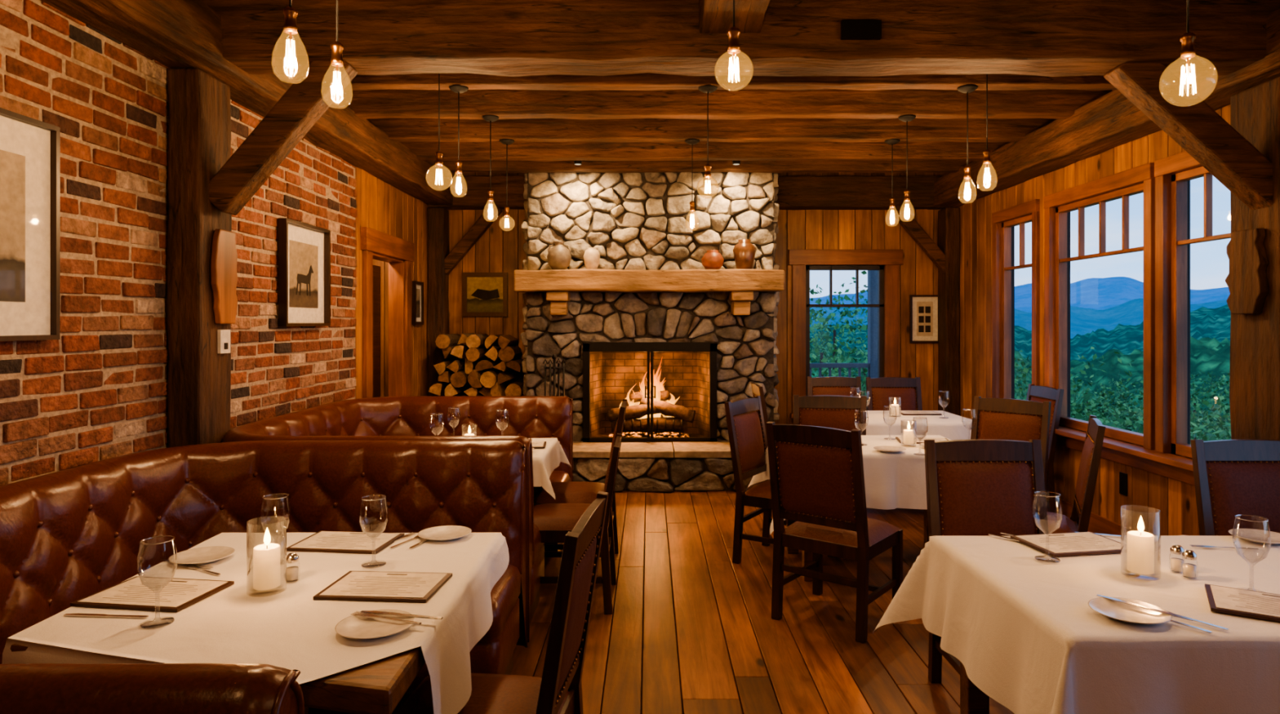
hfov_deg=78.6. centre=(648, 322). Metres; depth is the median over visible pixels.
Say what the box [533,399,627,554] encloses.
dining chair
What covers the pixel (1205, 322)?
forested ridge
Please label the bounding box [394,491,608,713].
dining chair
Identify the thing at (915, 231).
knee brace
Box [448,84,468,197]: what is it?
pendant light
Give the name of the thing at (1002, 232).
window
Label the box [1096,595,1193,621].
knife
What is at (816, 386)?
dining chair
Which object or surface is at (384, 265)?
wall
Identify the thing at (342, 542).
menu
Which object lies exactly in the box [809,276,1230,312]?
mountain range
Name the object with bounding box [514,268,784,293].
fireplace mantel
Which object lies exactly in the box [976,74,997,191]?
pendant light
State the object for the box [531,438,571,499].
tablecloth
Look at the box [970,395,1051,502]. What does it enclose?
dining chair
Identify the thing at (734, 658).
floor
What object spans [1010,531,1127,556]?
menu
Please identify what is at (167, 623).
water goblet
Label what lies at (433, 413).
water goblet
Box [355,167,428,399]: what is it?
wall
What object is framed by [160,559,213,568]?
knife
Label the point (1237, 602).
menu
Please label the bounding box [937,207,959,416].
timber post
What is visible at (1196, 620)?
fork
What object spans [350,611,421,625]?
fork
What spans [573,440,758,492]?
stone hearth
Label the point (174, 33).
beam
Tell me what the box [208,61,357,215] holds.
knee brace
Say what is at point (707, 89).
pendant light
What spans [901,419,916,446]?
hurricane candle holder
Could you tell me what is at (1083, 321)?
mountains
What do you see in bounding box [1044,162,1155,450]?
window
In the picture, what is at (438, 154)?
pendant light
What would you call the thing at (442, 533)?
bread plate
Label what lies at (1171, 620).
fork
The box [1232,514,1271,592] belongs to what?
water goblet
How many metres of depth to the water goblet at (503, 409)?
4.79 m
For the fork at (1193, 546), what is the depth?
2.58 m
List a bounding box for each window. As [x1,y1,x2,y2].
[788,249,902,422]
[991,199,1039,399]
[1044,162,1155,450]
[1154,151,1231,457]
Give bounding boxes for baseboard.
[1046,497,1133,535]
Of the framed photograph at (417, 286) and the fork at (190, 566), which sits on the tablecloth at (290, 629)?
the fork at (190, 566)
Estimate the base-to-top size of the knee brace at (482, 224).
0.728 m
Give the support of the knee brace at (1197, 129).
attached to the timber post at (1255, 111)
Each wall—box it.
[0,0,357,485]
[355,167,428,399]
[373,259,388,397]
[442,172,948,424]
[959,89,1230,535]
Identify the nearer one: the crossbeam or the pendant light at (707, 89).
the crossbeam
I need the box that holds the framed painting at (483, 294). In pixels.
[462,272,507,316]
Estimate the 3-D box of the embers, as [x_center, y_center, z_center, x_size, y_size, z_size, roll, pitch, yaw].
[0.000,1.110,7.780,0.800,0.052,0.400,0,0,0]
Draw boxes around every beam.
[40,0,453,205]
[427,175,946,210]
[698,0,769,33]
[926,8,1279,209]
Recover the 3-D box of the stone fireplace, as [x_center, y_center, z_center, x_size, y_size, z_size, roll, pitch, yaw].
[0.012,0.012,7.794,2.536,2.984,0.807,0,0,0]
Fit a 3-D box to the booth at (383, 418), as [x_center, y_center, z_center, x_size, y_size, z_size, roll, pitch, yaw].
[-1.363,1.016,4.655,1.617,0.968,2.112,0,0,0]
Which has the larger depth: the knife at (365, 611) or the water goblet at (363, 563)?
the water goblet at (363, 563)
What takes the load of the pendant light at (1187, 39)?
hanging from the ceiling
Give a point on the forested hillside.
(1207, 355)
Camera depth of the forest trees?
24.34 m
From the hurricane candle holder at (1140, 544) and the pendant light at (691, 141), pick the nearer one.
the hurricane candle holder at (1140, 544)
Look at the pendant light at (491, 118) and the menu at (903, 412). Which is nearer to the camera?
the pendant light at (491, 118)
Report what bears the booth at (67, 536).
on the floor
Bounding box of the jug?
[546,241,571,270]
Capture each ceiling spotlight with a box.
[573,160,582,164]
[732,160,740,164]
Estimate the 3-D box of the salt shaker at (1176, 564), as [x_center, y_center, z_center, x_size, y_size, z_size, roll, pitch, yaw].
[1.583,0.706,2.343,0.042,0.078,0.042,0,0,0]
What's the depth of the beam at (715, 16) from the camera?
3.48 m
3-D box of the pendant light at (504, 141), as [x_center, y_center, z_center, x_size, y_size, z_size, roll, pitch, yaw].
[-1.110,-1.066,6.110,0.120,0.709,0.120,0,0,0]
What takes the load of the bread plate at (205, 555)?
on the tablecloth at (290, 629)
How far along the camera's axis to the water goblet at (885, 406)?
5.00 m
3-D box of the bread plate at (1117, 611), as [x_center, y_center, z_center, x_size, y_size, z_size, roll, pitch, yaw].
[1.218,0.737,1.985,0.182,0.016,0.182,0,0,0]
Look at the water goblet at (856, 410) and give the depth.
4.76 m
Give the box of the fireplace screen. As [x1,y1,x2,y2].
[582,342,716,442]
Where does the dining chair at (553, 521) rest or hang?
on the floor
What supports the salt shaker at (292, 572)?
on the tablecloth at (290, 629)
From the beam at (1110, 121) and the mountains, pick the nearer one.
the beam at (1110, 121)
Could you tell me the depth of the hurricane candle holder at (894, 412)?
6.18 m
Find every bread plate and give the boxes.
[168,546,235,564]
[334,609,414,639]
[417,525,471,541]
[873,445,906,453]
[1088,597,1172,624]
[1228,528,1279,544]
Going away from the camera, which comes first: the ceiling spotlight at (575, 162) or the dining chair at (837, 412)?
the dining chair at (837, 412)
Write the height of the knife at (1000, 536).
0.002 m
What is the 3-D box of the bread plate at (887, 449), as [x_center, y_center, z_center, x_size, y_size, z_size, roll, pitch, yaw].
[1.393,0.737,4.523,0.182,0.016,0.182,0,0,0]
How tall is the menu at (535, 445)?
0.010 m
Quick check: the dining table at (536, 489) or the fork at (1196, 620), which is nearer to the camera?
the fork at (1196, 620)
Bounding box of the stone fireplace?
[520,172,779,444]
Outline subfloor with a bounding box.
[600,492,683,713]
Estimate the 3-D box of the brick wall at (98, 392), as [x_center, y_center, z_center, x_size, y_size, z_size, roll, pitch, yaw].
[-2.291,0.120,2.232,0.065,2.768,7.671,0,0,0]
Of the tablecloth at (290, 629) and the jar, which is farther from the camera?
the jar
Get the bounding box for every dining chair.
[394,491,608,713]
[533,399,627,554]
[533,433,622,614]
[724,395,834,564]
[751,382,772,512]
[765,421,902,643]
[793,395,866,435]
[807,376,861,397]
[866,377,922,410]
[924,439,1048,713]
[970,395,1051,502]
[1026,383,1064,513]
[1046,414,1105,533]
[1190,439,1279,535]
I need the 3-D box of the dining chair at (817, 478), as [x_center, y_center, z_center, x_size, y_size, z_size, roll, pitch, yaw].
[0.949,1.000,3.980,0.492,1.003,0.557,0,0,38]
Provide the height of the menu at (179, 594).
0.010 m
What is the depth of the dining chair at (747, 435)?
4.94 m
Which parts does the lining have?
fireplace grate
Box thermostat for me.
[217,329,230,353]
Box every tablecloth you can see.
[1,532,509,713]
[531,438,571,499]
[746,435,950,534]
[866,410,972,439]
[872,535,1279,713]
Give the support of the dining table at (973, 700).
on the floor
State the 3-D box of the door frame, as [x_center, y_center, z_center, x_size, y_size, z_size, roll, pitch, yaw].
[-2.308,0.375,6.770,0.185,2.250,1.240,0,0,0]
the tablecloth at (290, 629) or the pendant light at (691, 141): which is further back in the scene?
the pendant light at (691, 141)
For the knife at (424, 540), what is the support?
on the tablecloth at (290, 629)
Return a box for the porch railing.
[809,270,877,380]
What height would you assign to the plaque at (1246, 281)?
0.415 m
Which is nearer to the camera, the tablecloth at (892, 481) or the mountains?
the tablecloth at (892, 481)
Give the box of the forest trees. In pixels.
[809,271,1231,444]
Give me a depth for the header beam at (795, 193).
8.00 m
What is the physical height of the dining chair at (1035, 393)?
1.003 m
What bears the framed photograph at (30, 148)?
attached to the brick wall at (98, 392)
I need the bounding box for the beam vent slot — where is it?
[840,19,881,39]
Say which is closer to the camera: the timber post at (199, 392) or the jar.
the timber post at (199, 392)
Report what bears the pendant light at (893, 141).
hanging from the ceiling
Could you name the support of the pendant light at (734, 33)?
hanging from the ceiling
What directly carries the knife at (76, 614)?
on the tablecloth at (290, 629)
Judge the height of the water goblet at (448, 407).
0.208 m
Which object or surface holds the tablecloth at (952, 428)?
on the dining table
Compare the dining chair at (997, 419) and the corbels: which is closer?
the dining chair at (997, 419)
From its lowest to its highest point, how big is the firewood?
0.396 m
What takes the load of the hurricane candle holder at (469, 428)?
on the tablecloth at (545, 460)
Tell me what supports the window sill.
attached to the wall at (1175, 500)
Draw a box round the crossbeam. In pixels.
[200,0,1279,76]
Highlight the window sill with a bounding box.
[1054,425,1194,485]
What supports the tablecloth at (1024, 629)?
on the dining table at (973, 700)
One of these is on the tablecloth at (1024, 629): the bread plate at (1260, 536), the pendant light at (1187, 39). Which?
the bread plate at (1260, 536)
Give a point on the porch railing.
(872, 365)
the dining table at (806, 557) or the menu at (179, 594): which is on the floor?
the dining table at (806, 557)
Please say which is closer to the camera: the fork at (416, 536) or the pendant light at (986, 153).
the fork at (416, 536)
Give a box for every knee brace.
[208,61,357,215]
[444,203,502,274]
[888,202,945,273]
[1103,63,1272,210]
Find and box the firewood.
[607,390,695,432]
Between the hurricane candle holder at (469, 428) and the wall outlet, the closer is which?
the hurricane candle holder at (469, 428)
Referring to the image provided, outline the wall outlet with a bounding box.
[1119,471,1127,496]
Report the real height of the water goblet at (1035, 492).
0.208 m
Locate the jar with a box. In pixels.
[733,239,755,269]
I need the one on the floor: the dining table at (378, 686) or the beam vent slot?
the dining table at (378, 686)
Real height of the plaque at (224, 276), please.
0.458 m
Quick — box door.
[373,265,380,397]
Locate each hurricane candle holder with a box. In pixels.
[246,515,286,596]
[462,424,476,435]
[888,396,901,417]
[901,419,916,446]
[1120,505,1160,580]
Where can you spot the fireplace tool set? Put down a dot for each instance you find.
(554, 357)
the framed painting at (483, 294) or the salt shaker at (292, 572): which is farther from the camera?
the framed painting at (483, 294)
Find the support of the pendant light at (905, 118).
hanging from the ceiling
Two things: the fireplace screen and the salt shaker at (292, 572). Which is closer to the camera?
the salt shaker at (292, 572)
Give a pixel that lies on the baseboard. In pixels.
(1098, 524)
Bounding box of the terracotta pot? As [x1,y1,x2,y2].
[701,249,724,269]
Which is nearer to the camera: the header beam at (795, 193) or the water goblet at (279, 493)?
the water goblet at (279, 493)
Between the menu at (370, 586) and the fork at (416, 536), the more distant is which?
the fork at (416, 536)
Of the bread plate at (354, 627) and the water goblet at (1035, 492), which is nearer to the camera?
the bread plate at (354, 627)
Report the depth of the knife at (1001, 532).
2.74 m
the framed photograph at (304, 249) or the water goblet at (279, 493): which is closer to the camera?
the water goblet at (279, 493)
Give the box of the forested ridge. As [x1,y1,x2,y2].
[809,304,1231,361]
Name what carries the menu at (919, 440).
on the tablecloth at (892, 481)
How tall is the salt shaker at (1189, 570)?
0.078 m
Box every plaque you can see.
[210,229,237,324]
[1225,228,1268,314]
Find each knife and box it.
[63,613,148,618]
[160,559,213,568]
[360,610,443,619]
[408,539,428,549]
[988,533,1018,541]
[1000,532,1016,535]
[1094,533,1127,537]
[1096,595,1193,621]
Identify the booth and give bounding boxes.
[0,440,528,713]
[221,395,573,642]
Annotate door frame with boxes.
[360,226,414,398]
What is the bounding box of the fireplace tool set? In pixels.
[542,354,565,395]
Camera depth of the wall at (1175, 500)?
6.00 m
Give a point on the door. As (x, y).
(376, 269)
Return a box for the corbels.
[546,290,753,315]
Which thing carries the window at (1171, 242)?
in the wall at (1175, 500)
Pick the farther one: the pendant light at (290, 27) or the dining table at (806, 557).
the dining table at (806, 557)
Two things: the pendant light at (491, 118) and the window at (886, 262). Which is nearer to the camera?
the pendant light at (491, 118)
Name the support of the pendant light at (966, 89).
hanging from the ceiling
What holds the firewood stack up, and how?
on the floor
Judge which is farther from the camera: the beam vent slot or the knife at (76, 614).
the beam vent slot
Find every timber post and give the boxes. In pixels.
[166,68,231,447]
[426,208,449,395]
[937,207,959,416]
[1229,76,1279,440]
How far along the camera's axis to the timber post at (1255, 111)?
3.82 m
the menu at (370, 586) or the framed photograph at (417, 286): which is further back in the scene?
the framed photograph at (417, 286)
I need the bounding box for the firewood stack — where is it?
[428,333,523,395]
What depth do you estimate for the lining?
8.05 m
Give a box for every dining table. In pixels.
[9,644,425,713]
[533,486,544,543]
[786,509,928,581]
[960,661,988,713]
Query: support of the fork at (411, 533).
on the tablecloth at (290, 629)
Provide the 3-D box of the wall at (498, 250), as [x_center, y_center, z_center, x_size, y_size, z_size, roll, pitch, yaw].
[-0.440,-0.100,8.270,7.520,3.400,0.140,0,0,0]
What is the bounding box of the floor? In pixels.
[510,490,1014,713]
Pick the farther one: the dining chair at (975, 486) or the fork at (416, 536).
the dining chair at (975, 486)
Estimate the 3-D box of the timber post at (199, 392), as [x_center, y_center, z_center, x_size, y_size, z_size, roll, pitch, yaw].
[-2.179,0.155,3.800,0.169,2.690,0.290,0,0,0]
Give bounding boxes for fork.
[177,564,221,575]
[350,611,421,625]
[389,535,420,548]
[394,532,417,542]
[1168,611,1228,631]
[1169,619,1212,633]
[1189,545,1259,550]
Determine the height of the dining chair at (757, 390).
1.003 m
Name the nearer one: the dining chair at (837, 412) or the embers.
the dining chair at (837, 412)
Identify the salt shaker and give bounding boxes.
[286,552,300,582]
[1168,544,1184,573]
[1181,550,1198,578]
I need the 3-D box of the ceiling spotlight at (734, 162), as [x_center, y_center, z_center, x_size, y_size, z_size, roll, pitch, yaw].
[0.791,-1.539,7.080,0.076,0.221,0.076,0,0,0]
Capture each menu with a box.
[70,576,234,612]
[286,530,404,554]
[312,570,452,602]
[531,441,546,448]
[895,436,949,444]
[898,410,942,414]
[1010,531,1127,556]
[1204,583,1279,622]
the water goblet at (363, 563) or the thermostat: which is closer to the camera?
the water goblet at (363, 563)
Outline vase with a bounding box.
[583,247,599,269]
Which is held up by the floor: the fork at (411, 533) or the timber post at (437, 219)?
the timber post at (437, 219)
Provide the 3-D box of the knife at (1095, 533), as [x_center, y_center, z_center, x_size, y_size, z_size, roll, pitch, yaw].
[1.609,0.743,2.729,0.220,0.002,0.013,0,0,21]
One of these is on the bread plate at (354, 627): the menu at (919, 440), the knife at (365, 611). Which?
the knife at (365, 611)
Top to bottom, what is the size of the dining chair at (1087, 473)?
1.003 m
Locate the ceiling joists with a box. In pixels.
[337,72,1116,173]
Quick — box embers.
[608,431,688,437]
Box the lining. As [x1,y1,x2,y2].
[590,351,709,437]
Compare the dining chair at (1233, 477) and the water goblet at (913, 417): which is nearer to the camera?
the dining chair at (1233, 477)
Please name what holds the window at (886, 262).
in the wall at (498, 250)
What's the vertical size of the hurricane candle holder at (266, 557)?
0.195 m
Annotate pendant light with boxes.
[271,0,309,84]
[320,0,352,108]
[426,73,452,191]
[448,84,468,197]
[482,115,498,222]
[498,138,514,230]
[684,138,699,231]
[697,84,718,198]
[714,0,753,91]
[884,138,900,226]
[897,115,915,222]
[957,84,977,203]
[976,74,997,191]
[1159,0,1217,106]
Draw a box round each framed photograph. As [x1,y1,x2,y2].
[0,107,60,341]
[278,217,330,326]
[412,280,423,324]
[909,294,938,342]
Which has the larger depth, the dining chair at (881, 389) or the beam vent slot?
the dining chair at (881, 389)
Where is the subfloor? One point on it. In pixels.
(628, 492)
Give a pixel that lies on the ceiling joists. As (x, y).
(635, 122)
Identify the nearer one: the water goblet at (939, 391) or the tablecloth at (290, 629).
the tablecloth at (290, 629)
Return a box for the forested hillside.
[809,337,1231,440]
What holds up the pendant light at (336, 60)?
hanging from the ceiling
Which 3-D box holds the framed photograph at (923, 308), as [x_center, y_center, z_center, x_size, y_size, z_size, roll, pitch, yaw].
[2.885,-0.036,8.179,0.310,0.500,0.030,0,0,0]
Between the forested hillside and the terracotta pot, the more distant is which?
the forested hillside
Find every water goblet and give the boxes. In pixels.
[137,535,177,628]
[260,493,290,564]
[359,494,388,568]
[429,413,444,433]
[447,407,460,428]
[495,408,509,431]
[853,409,868,445]
[883,405,896,439]
[911,417,928,455]
[937,391,949,418]
[961,408,976,428]
[1032,491,1062,563]
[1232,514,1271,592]

